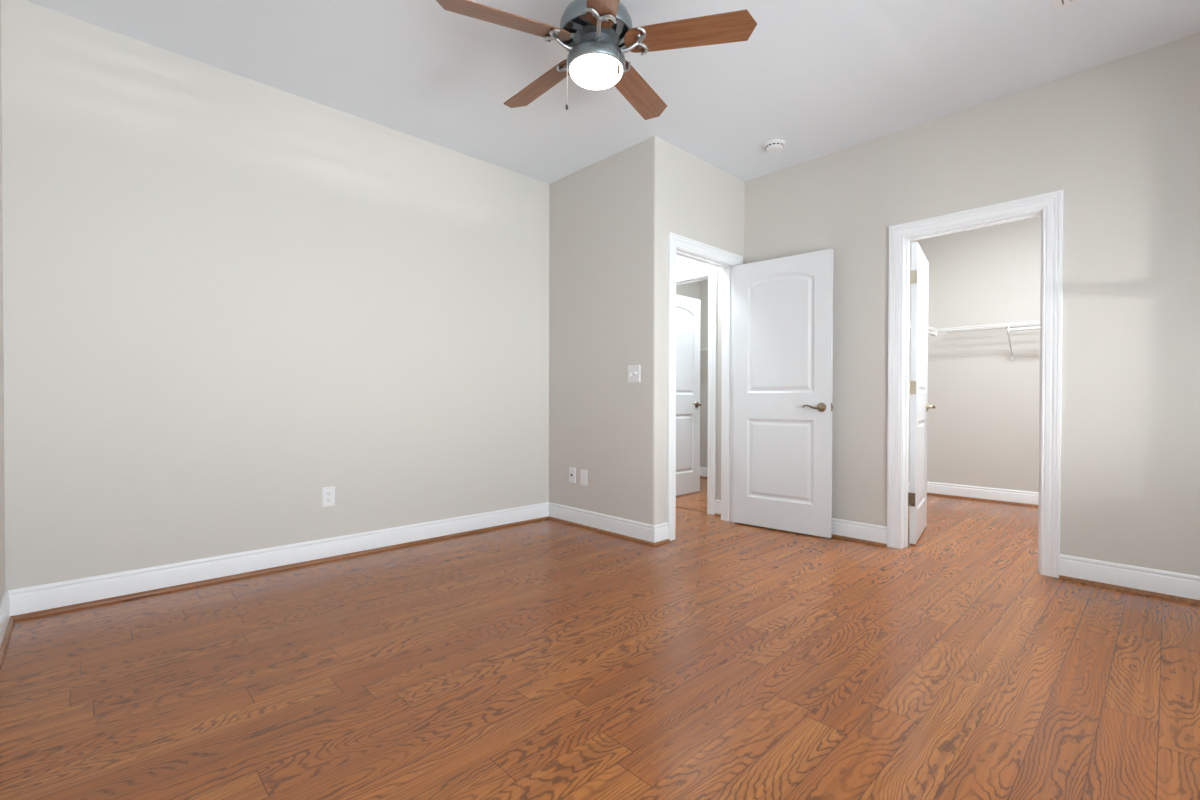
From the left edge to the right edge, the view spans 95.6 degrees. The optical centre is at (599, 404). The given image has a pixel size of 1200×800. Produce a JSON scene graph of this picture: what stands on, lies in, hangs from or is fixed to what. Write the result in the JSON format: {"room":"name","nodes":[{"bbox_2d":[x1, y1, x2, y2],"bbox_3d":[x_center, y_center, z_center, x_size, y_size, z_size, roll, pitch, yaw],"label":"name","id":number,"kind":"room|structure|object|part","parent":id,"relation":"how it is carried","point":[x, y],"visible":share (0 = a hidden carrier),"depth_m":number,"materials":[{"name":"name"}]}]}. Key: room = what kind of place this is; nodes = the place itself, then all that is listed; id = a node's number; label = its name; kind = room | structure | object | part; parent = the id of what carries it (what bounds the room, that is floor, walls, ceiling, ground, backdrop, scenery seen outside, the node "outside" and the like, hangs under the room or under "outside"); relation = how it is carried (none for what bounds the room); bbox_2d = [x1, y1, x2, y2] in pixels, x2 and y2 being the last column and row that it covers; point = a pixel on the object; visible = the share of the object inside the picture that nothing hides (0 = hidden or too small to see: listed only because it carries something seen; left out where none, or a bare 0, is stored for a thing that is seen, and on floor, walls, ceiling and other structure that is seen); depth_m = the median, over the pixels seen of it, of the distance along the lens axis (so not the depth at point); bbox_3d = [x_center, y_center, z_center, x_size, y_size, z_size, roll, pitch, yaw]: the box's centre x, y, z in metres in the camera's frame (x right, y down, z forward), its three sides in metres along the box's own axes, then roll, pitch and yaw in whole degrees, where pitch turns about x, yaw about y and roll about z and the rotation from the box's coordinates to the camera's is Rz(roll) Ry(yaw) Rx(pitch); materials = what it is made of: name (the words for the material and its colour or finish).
{"room":"empty bedroom","nodes":[
{"label":"empty bedroom","id":0,"kind":"room"},
{"bbox_2d":[0,0,4,602],"bbox_3d":[-1.084,-0.405,0.695,0.120,2.745,4.549,0,1,-44],"label":"wall","id":1,"kind":"structure","parent":0,"point":[2,478],"depth_m":2.33,"materials":[{"name":"beige paint"}]},
{"bbox_2d":[0,591,14,670],"bbox_3d":[-1.074,0.902,0.802,0.031,0.130,4.429,0,1,-44],"label":"baseboard","id":2,"kind":"structure","parent":1,"relation":"attached to","point":[7,622],"depth_m":2.21,"materials":[{"name":"white paint"}]},
{"bbox_3d":[-1.068,0.958,0.807,0.016,0.018,4.429,0,1,-44],"label":"shoe moulding","id":3,"kind":"part","parent":2,"relation":"part of","materials":[{"name":"brown wood"}]},
{"bbox_2d":[1,0,548,590],"bbox_3d":[-1.557,-0.430,3.472,3.274,2.745,0.120,0,1,-44],"label":"wall","id":4,"kind":"structure","parent":0,"point":[230,299],"depth_m":2.97,"materials":[{"name":"beige paint"}]},
{"bbox_2d":[7,502,548,619],"bbox_3d":[-1.507,0.878,3.429,3.034,0.130,0.031,0,1,-44],"label":"baseboard","id":5,"kind":"structure","parent":4,"relation":"attached to","point":[39,600],"depth_m":2.98,"materials":[{"name":"white paint"}]},
{"bbox_2d":[322,486,334,506],"bbox_3d":[-1.649,0.562,3.306,0.074,0.120,0.008,0,1,-44],"label":"duplex outlet","id":6,"kind":"object","parent":4,"relation":"attached to","point":[328,493],"visible":1,"depth_m":3.30,"materials":[{"name":"white plastic"}]},
{"bbox_2d":[0,478,1199,799],"bbox_3d":[0.935,0.978,3.449,6.832,0.060,5.720,0,1,-44],"label":"floor","id":7,"kind":"structure","parent":0,"point":[547,659],"depth_m":1.92,"materials":[{"name":"brown wood"}]},
{"bbox_2d":[676,505,706,511],"bbox_3d":[0.720,0.931,4.978,0.075,0.005,0.712,0,1,-44],"label":"threshold","id":8,"kind":"object","parent":7,"relation":"on","point":[679,506],"visible":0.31,"depth_m":4.86,"materials":[{"name":"brown wood"}]},
{"bbox_2d":[549,136,654,524],"bbox_3d":[0.016,-0.432,4.109,0.120,2.745,1.133,0,1,-44],"label":"wall","id":9,"kind":"structure","parent":0,"point":[602,213],"depth_m":4.00,"materials":[{"name":"beige paint"}]},
{"bbox_2d":[569,467,575,482],"bbox_3d":[-0.222,0.554,4.266,0.016,0.118,0.072,0,1,-44],"label":"plate","id":10,"kind":"object","parent":9,"relation":"attached to","point":[572,470],"visible":1,"depth_m":4.26,"materials":[{"name":"white plastic"}]},
{"bbox_2d":[580,470,586,485],"bbox_3d":[-0.126,0.563,4.171,0.007,0.120,0.074,0,1,-44],"label":"data plate","id":11,"kind":"object","parent":9,"relation":"attached to","point":[583,473],"visible":1,"depth_m":4.17,"materials":[{"name":"white plastic"}]},
{"bbox_2d":[548,502,669,545],"bbox_3d":[0.020,0.875,4.101,0.165,0.130,1.169,0,1,-44],"label":"baseboard","id":12,"kind":"structure","parent":9,"relation":"attached to","point":[654,535],"depth_m":3.93,"materials":[{"name":"white paint"}]},
{"bbox_3d":[0.020,0.931,4.102,0.165,0.018,1.169,0,1,-44],"label":"shoe moulding","id":13,"kind":"part","parent":12,"relation":"part of","materials":[{"name":"brown wood"}]},
{"bbox_2d":[628,365,639,382],"bbox_3d":[0.230,-0.213,3.785,0.019,0.120,0.118,0,1,-44],"label":"light switch","id":14,"kind":"object","parent":9,"relation":"attached to","point":[633,370],"visible":1,"depth_m":3.79,"materials":[{"name":"white plastic"}]},
{"bbox_2d":[25,0,1199,183],"bbox_3d":[0.940,-1.827,3.424,6.832,0.060,5.720,0,1,-44],"label":"ceiling","id":15,"kind":"structure","parent":0,"point":[820,78],"depth_m":2.84,"materials":[{"name":"paint"}]},
{"bbox_2d":[436,0,756,119],"bbox_3d":[-0.054,-1.510,2.358,1.275,0.561,1.222,0,1,-44],"label":"ceiling fan","id":16,"kind":"object","parent":15,"relation":"hanging from","point":[596,35],"visible":1,"depth_m":2.23,"materials":[{"name":"metal"}]},
{"bbox_3d":[-0.372,-1.524,2.154,0.540,0.006,0.136,0,16,-24],"label":"blade","id":17,"kind":"part","parent":16,"relation":"part of","materials":[{"name":"brown wood"}]},
{"bbox_3d":[-0.278,-1.528,2.602,0.136,0.006,0.540,-20,14,-40],"label":"blade","id":18,"kind":"part","parent":16,"relation":"part of","materials":[{"name":"brown wood"}]},
{"bbox_3d":[-0.154,-1.499,2.259,0.143,0.046,0.135,0,16,-24],"label":"blade arm","id":19,"kind":"part","parent":16,"relation":"part of","materials":[{"name":"metal"}]},
{"bbox_3d":[-0.110,-1.500,2.427,0.135,0.046,0.143,-20,14,-40],"label":"blade arm","id":20,"kind":"part","parent":16,"relation":"part of","materials":[{"name":"metal"}]},
{"bbox_3d":[-0.017,-1.405,2.314,0.224,0.048,0.224,0,1,-44],"label":"lamp shade","id":21,"kind":"part","parent":16,"relation":"part of","materials":[{"name":"white"}]},
{"bbox_3d":[-0.007,-1.498,2.165,0.135,0.046,0.143,15,-1,-6],"label":"blade arm","id":22,"kind":"part","parent":16,"relation":"part of","materials":[{"name":"metal"}]},
{"bbox_3d":[0.025,-1.521,1.925,0.136,0.006,0.540,15,-1,-6],"label":"blade","id":23,"kind":"part","parent":16,"relation":"part of","materials":[{"name":"brown wood"}]},
{"bbox_3d":[0.063,-1.500,2.438,0.135,0.046,0.143,-17,-8,29],"label":"blade arm","id":24,"kind":"part","parent":16,"relation":"part of","materials":[{"name":"metal"}]},
{"bbox_3d":[0.127,-1.499,2.276,0.143,0.046,0.135,0,-14,12],"label":"blade arm","id":25,"kind":"part","parent":16,"relation":"part of","materials":[{"name":"metal"}]},
{"bbox_3d":[0.178,-1.527,2.651,0.136,0.006,0.540,-17,-8,29],"label":"blade","id":26,"kind":"part","parent":16,"relation":"part of","materials":[{"name":"brown wood"}]},
{"bbox_3d":[0.365,-1.523,2.232,0.540,0.006,0.136,0,-15,12],"label":"blade","id":27,"kind":"part","parent":16,"relation":"part of","materials":[{"name":"brown wood"}]},
{"bbox_2d":[764,139,784,152],"bbox_3d":[1.206,-1.777,3.759,0.136,0.046,0.136,0,1,-44],"label":"smoke detector","id":28,"kind":"object","parent":15,"relation":"attached to","point":[772,146],"visible":1,"depth_m":3.72,"materials":[{"name":"white plastic"}]},
{"bbox_2d":[1052,0,1081,10],"bbox_3d":[2.055,-1.779,2.238,0.316,0.012,0.316,0,1,-44],"label":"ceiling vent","id":29,"kind":"object","parent":15,"relation":"in","point":[1058,4],"visible":1,"depth_m":2.41,"materials":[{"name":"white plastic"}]},
{"bbox_2d":[676,281,699,299],"bbox_3d":[0.627,-0.451,6.335,1.637,2.745,0.100,0,1,-44],"label":"wall","id":30,"kind":"structure","parent":0,"point":[692,290],"depth_m":6.72,"materials":[{"name":"beige paint"}]},
{"bbox_2d":[654,136,743,524],"bbox_3d":[0.729,-0.431,4.079,1.101,2.745,0.115,0,1,-44],"label":"wall","id":31,"kind":"structure","parent":0,"point":[697,200],"depth_m":3.79,"materials":[{"name":"beige paint"}]},
{"bbox_2d":[667,232,742,540],"bbox_3d":[0.759,-0.122,4.111,0.928,2.127,0.152,0,1,-44],"label":"door frame","id":32,"kind":"structure","parent":31,"relation":"attached to","point":[678,245],"depth_m":4.11,"materials":[{"name":"white paint"}]},
{"bbox_3d":[0.713,-0.123,4.160,0.928,2.127,0.018,0,1,-44],"label":"casing","id":33,"kind":"part","parent":32,"relation":"part of","materials":[{"name":"white paint"}]},
{"bbox_2d":[733,249,832,537],"bbox_3d":[1.342,-0.078,4.055,0.766,2.018,0.155,1,1,42],"label":"door","id":34,"kind":"structure","parent":31,"relation":"in","point":[782,423],"depth_m":4.01,"materials":[{"name":"white paint"}]},
{"bbox_3d":[1.491,0.017,3.837,0.132,0.034,0.027,1,1,42],"label":"lever","id":35,"kind":"part","parent":34,"relation":"part of","materials":[{"name":"grey metal"}]},
{"bbox_3d":[1.549,0.021,3.820,0.066,0.066,0.040,1,1,42],"label":"handle","id":36,"kind":"part","parent":34,"relation":"part of","materials":[{"name":"grey metal"}]},
{"bbox_2d":[700,280,707,467],"bbox_3d":[1.992,-0.447,6.164,0.100,2.745,2.233,0,1,-44],"label":"wall","id":37,"kind":"structure","parent":0,"point":[703,284],"depth_m":6.81,"materials":[{"name":"beige paint"}]},
{"bbox_2d":[700,467,706,477],"bbox_3d":[1.976,0.862,6.094,0.031,0.130,2.133,0,1,-44],"label":"baseboard","id":38,"kind":"structure","parent":37,"relation":"attached to","point":[703,470],"depth_m":6.81,"materials":[{"name":"white paint"}]},
{"bbox_2d":[908,240,914,481],"bbox_3d":[2.430,-0.435,4.969,2.357,2.745,0.100,0,1,-44],"label":"wall","id":39,"kind":"structure","parent":0,"point":[914,240],"depth_m":5.66,"materials":[{"name":"beige paint"}]},
{"bbox_2d":[909,320,937,353],"bbox_3d":[2.504,-0.576,4.750,1.860,0.316,0.317,0,1,-44],"label":"wire shelf","id":40,"kind":"object","parent":39,"relation":"attached to","point":[934,333],"visible":0.2,"depth_m":5.21,"materials":[{"name":"white metal"}]},
{"bbox_2d":[676,33,1199,575],"bbox_3d":[1.583,-0.429,4.067,0.115,2.745,5.500,0,1,-44],"label":"wall","id":41,"kind":"structure","parent":0,"point":[1120,138],"depth_m":2.92,"materials":[{"name":"beige paint"}]},
{"bbox_2d":[676,294,701,495],"bbox_3d":[0.793,-0.092,5.507,0.726,2.018,0.155,0,1,-45],"label":"door","id":42,"kind":"structure","parent":41,"relation":"in","point":[688,404],"depth_m":5.59,"materials":[{"name":"white paint"}]},
{"bbox_2d":[676,265,716,514],"bbox_3d":[0.722,-0.130,4.969,0.152,2.127,0.890,0,1,-44],"label":"door frame","id":43,"kind":"structure","parent":41,"relation":"attached to","point":[708,272],"depth_m":4.63,"materials":[{"name":"white paint"}]},
{"bbox_2d":[714,500,720,516],"bbox_3d":[1.024,0.873,4.553,0.031,0.130,0.143,0,1,-44],"label":"baseboard","id":44,"kind":"structure","parent":41,"relation":"attached to","point":[718,502],"depth_m":4.58,"materials":[{"name":"white paint"}]},
{"bbox_2d":[832,518,886,546],"bbox_3d":[1.533,0.879,4.022,0.031,0.130,1.098,0,1,-44],"label":"baseboard","id":45,"kind":"structure","parent":41,"relation":"attached to","point":[872,534],"depth_m":3.75,"materials":[{"name":"white paint"}]},
{"bbox_3d":[1.527,0.935,4.017,0.016,0.018,1.098,0,1,-44],"label":"shoe moulding","id":46,"kind":"part","parent":45,"relation":"part of","materials":[{"name":"brown wood"}]},
{"bbox_2d":[908,242,935,543],"bbox_3d":[2.304,-0.075,3.921,0.155,2.018,0.722,0,1,36],"label":"door","id":47,"kind":"structure","parent":41,"relation":"in","point":[918,385],"depth_m":3.73,"materials":[{"name":"white paint"}]},
{"bbox_2d":[887,190,1062,577],"bbox_3d":[2.272,-0.112,3.347,0.152,2.127,0.884,0,1,-44],"label":"door frame","id":48,"kind":"structure","parent":41,"relation":"attached to","point":[1047,206],"depth_m":3.14,"materials":[{"name":"white paint"}]},
{"bbox_2d":[1059,554,1199,604],"bbox_3d":[2.975,0.895,2.513,0.031,0.130,1.309,0,1,-44],"label":"baseboard","id":49,"kind":"structure","parent":41,"relation":"attached to","point":[1129,578],"depth_m":2.78,"materials":[{"name":"white paint"}]},
{"bbox_3d":[2.969,0.951,2.508,0.016,0.018,1.309,0,1,-44],"label":"shoe moulding","id":50,"kind":"part","parent":49,"relation":"part of","materials":[{"name":"brown wood"}]},
{"bbox_2d":[915,217,1040,491],"bbox_3d":[3.963,-0.434,5.143,0.100,2.745,1.967,0,1,-44],"label":"wall","id":51,"kind":"structure","parent":0,"point":[983,426],"depth_m":5.30,"materials":[{"name":"beige paint"}]},
{"bbox_2d":[927,482,1038,506],"bbox_3d":[3.913,0.874,5.109,0.031,0.130,1.767,0,1,-44],"label":"baseboard","id":52,"kind":"structure","parent":51,"relation":"attached to","point":[1026,498],"depth_m":5.29,"materials":[{"name":"white paint"}]},
{"bbox_3d":[3.907,0.930,5.104,0.016,0.018,1.767,0,1,-44],"label":"shoe moulding","id":53,"kind":"part","parent":52,"relation":"part of","materials":[{"name":"brown wood"}]},
{"bbox_2d":[938,321,1039,359],"bbox_3d":[3.913,-0.574,4.885,0.327,0.316,1.455,0,1,-44],"label":"wire shelf","id":54,"kind":"object","parent":51,"relation":"attached to","point":[1008,329],"visible":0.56,"depth_m":5.01,"materials":[{"name":"white metal"}]},
{"bbox_3d":[3.804,-0.718,4.779,0.008,0.027,1.455,0,1,-44],"label":"rail","id":55,"kind":"part","parent":54,"relation":"part of","materials":[{"name":"white metal"}]},
{"bbox_3d":[3.999,-0.668,4.593,0.025,0.025,0.905,0,1,-44],"label":"hanging rod","id":56,"kind":"part","parent":54,"relation":"part of","materials":[{"name":"white metal"}]}
]}

